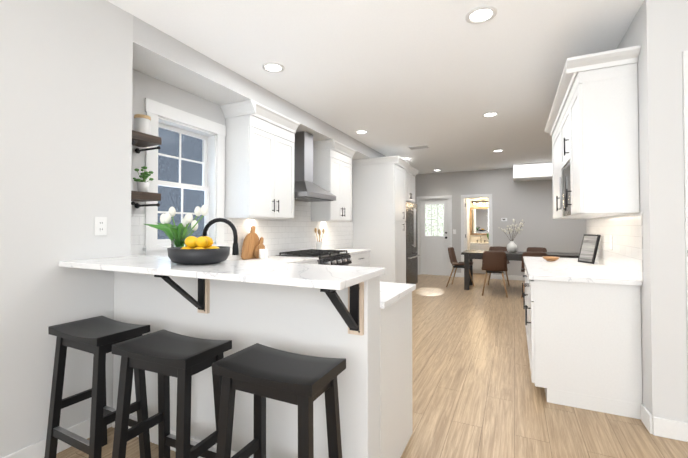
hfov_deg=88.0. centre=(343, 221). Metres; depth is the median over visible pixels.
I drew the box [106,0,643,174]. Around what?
ceiling
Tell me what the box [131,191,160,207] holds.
wall shelf
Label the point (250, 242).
cutting board
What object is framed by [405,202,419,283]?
refrigerator
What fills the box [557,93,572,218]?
upper cabinet
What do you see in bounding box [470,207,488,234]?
bathroom mirror
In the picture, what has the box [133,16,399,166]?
soffit
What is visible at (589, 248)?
picture frame
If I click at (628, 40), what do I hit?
wall
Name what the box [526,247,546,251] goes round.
dining chair
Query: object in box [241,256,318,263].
base cabinet
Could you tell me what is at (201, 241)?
lemon
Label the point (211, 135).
window
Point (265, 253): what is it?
canister
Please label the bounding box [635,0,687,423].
wall
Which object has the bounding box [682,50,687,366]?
window frame
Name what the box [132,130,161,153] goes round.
wall shelf
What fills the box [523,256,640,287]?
countertop
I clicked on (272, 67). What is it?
recessed light
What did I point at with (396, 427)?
base cabinet
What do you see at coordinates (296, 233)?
tile backsplash
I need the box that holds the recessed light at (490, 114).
[482,112,498,116]
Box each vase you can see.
[145,205,207,246]
[498,219,523,252]
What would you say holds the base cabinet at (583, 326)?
on the floor
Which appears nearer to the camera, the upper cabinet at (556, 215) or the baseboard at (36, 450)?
the baseboard at (36, 450)
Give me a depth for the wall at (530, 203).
8.62 m
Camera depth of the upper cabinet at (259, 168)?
3.71 m
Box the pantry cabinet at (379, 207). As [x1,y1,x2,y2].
[352,156,409,282]
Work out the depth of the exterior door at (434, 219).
9.45 m
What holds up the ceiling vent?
in the ceiling
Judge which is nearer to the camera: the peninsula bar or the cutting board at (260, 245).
the peninsula bar
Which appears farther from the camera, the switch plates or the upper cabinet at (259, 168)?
the switch plates
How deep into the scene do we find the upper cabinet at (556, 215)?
4.03 m
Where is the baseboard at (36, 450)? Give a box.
[3,418,111,457]
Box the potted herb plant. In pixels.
[133,166,153,191]
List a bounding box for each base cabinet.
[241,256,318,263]
[327,249,370,266]
[380,282,415,457]
[525,276,641,418]
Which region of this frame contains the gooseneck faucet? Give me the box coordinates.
[202,218,238,254]
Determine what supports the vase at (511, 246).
on the dining table
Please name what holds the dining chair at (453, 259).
on the floor
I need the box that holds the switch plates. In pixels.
[453,218,506,233]
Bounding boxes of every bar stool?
[44,316,150,457]
[112,329,231,457]
[212,343,345,457]
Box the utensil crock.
[314,228,324,249]
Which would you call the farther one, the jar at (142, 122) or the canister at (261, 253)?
the canister at (261, 253)
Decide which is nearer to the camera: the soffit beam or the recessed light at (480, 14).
the recessed light at (480, 14)
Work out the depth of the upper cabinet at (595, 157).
2.45 m
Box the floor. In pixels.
[56,273,687,457]
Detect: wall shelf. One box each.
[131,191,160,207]
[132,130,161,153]
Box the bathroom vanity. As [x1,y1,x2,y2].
[469,236,488,273]
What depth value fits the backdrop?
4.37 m
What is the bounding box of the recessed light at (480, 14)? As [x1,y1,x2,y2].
[466,6,496,23]
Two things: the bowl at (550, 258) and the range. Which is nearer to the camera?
the bowl at (550, 258)
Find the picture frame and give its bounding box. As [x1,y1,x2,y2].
[578,234,600,263]
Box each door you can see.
[416,195,451,276]
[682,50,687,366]
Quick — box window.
[143,98,227,256]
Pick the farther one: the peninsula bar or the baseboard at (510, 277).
the baseboard at (510, 277)
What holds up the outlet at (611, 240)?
attached to the tile backsplash at (624, 255)
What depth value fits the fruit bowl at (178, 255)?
1.78 m
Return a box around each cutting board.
[241,226,258,259]
[254,237,264,258]
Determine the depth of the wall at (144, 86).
3.04 m
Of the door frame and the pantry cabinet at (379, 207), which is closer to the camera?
the pantry cabinet at (379, 207)
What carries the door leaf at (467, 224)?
in the wall at (530, 203)
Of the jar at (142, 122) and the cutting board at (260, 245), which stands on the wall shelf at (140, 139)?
the jar at (142, 122)
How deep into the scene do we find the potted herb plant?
2.75 m
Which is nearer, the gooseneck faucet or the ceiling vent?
the gooseneck faucet
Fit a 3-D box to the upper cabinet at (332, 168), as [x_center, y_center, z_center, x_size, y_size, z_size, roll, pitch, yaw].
[-0.163,-0.584,5.511,0.402,1.161,0.835,0,-1,26]
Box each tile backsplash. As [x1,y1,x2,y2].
[131,200,352,259]
[586,212,643,281]
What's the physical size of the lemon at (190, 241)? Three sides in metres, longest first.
0.083 x 0.062 x 0.062 m
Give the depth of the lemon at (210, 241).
1.93 m
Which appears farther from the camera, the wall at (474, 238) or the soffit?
the wall at (474, 238)
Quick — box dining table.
[461,250,578,289]
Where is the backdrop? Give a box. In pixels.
[157,128,203,238]
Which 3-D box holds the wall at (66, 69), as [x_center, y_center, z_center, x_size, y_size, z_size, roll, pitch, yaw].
[-2.782,-0.087,0.200,0.550,2.700,5.120,0,-1,26]
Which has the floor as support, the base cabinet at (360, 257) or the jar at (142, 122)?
the base cabinet at (360, 257)
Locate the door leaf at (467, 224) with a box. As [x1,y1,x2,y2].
[465,199,469,249]
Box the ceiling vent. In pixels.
[408,145,429,149]
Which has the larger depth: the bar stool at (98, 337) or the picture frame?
the picture frame
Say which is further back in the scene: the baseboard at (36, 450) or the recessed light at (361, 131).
the recessed light at (361, 131)
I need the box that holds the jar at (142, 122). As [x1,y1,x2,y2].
[134,114,150,133]
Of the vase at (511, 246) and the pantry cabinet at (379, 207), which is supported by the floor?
the pantry cabinet at (379, 207)
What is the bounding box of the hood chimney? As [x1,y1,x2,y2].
[294,131,335,201]
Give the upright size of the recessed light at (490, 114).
0.010 m
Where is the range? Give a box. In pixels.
[276,249,351,265]
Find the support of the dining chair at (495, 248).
on the floor
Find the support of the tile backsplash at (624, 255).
attached to the wall at (628, 40)
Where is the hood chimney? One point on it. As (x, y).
(306, 189)
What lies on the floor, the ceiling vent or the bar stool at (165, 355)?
the bar stool at (165, 355)
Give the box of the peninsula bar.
[59,255,384,457]
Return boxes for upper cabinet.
[220,99,299,219]
[311,139,355,221]
[403,165,418,203]
[549,125,598,218]
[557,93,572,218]
[569,61,639,216]
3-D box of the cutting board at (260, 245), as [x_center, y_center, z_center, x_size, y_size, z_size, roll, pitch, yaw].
[-0.954,0.297,4.065,0.016,0.244,0.170,11,4,25]
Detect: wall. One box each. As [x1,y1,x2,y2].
[0,0,132,457]
[131,69,352,248]
[413,168,586,275]
[468,198,488,242]
[607,17,638,140]
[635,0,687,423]
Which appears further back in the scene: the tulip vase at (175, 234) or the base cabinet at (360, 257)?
the base cabinet at (360, 257)
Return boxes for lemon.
[185,236,196,247]
[195,236,207,247]
[204,236,212,246]
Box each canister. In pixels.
[259,249,263,258]
[264,249,267,258]
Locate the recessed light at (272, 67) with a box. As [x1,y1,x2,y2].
[262,62,284,72]
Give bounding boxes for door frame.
[461,194,492,278]
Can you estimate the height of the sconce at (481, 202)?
0.130 m
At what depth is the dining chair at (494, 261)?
6.55 m
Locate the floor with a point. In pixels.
(477, 392)
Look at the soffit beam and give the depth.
7.94 m
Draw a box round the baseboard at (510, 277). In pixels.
[493,274,524,280]
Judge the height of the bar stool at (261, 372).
0.745 m
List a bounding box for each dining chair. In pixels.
[446,247,473,288]
[482,251,507,297]
[488,246,509,286]
[521,252,546,297]
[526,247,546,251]
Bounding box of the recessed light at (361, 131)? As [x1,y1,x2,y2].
[355,130,367,133]
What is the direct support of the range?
on the floor
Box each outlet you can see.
[94,217,106,234]
[610,235,612,248]
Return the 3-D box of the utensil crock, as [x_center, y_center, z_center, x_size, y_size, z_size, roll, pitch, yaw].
[-0.361,0.265,5.311,0.132,0.349,0.136,0,-1,26]
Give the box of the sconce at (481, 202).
[472,201,487,204]
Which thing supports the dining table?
on the floor
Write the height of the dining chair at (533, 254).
0.838 m
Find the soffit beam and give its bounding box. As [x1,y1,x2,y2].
[513,162,551,180]
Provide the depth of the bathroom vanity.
9.79 m
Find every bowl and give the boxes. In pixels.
[167,246,229,264]
[542,256,559,260]
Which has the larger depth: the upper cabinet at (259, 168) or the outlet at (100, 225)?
the upper cabinet at (259, 168)

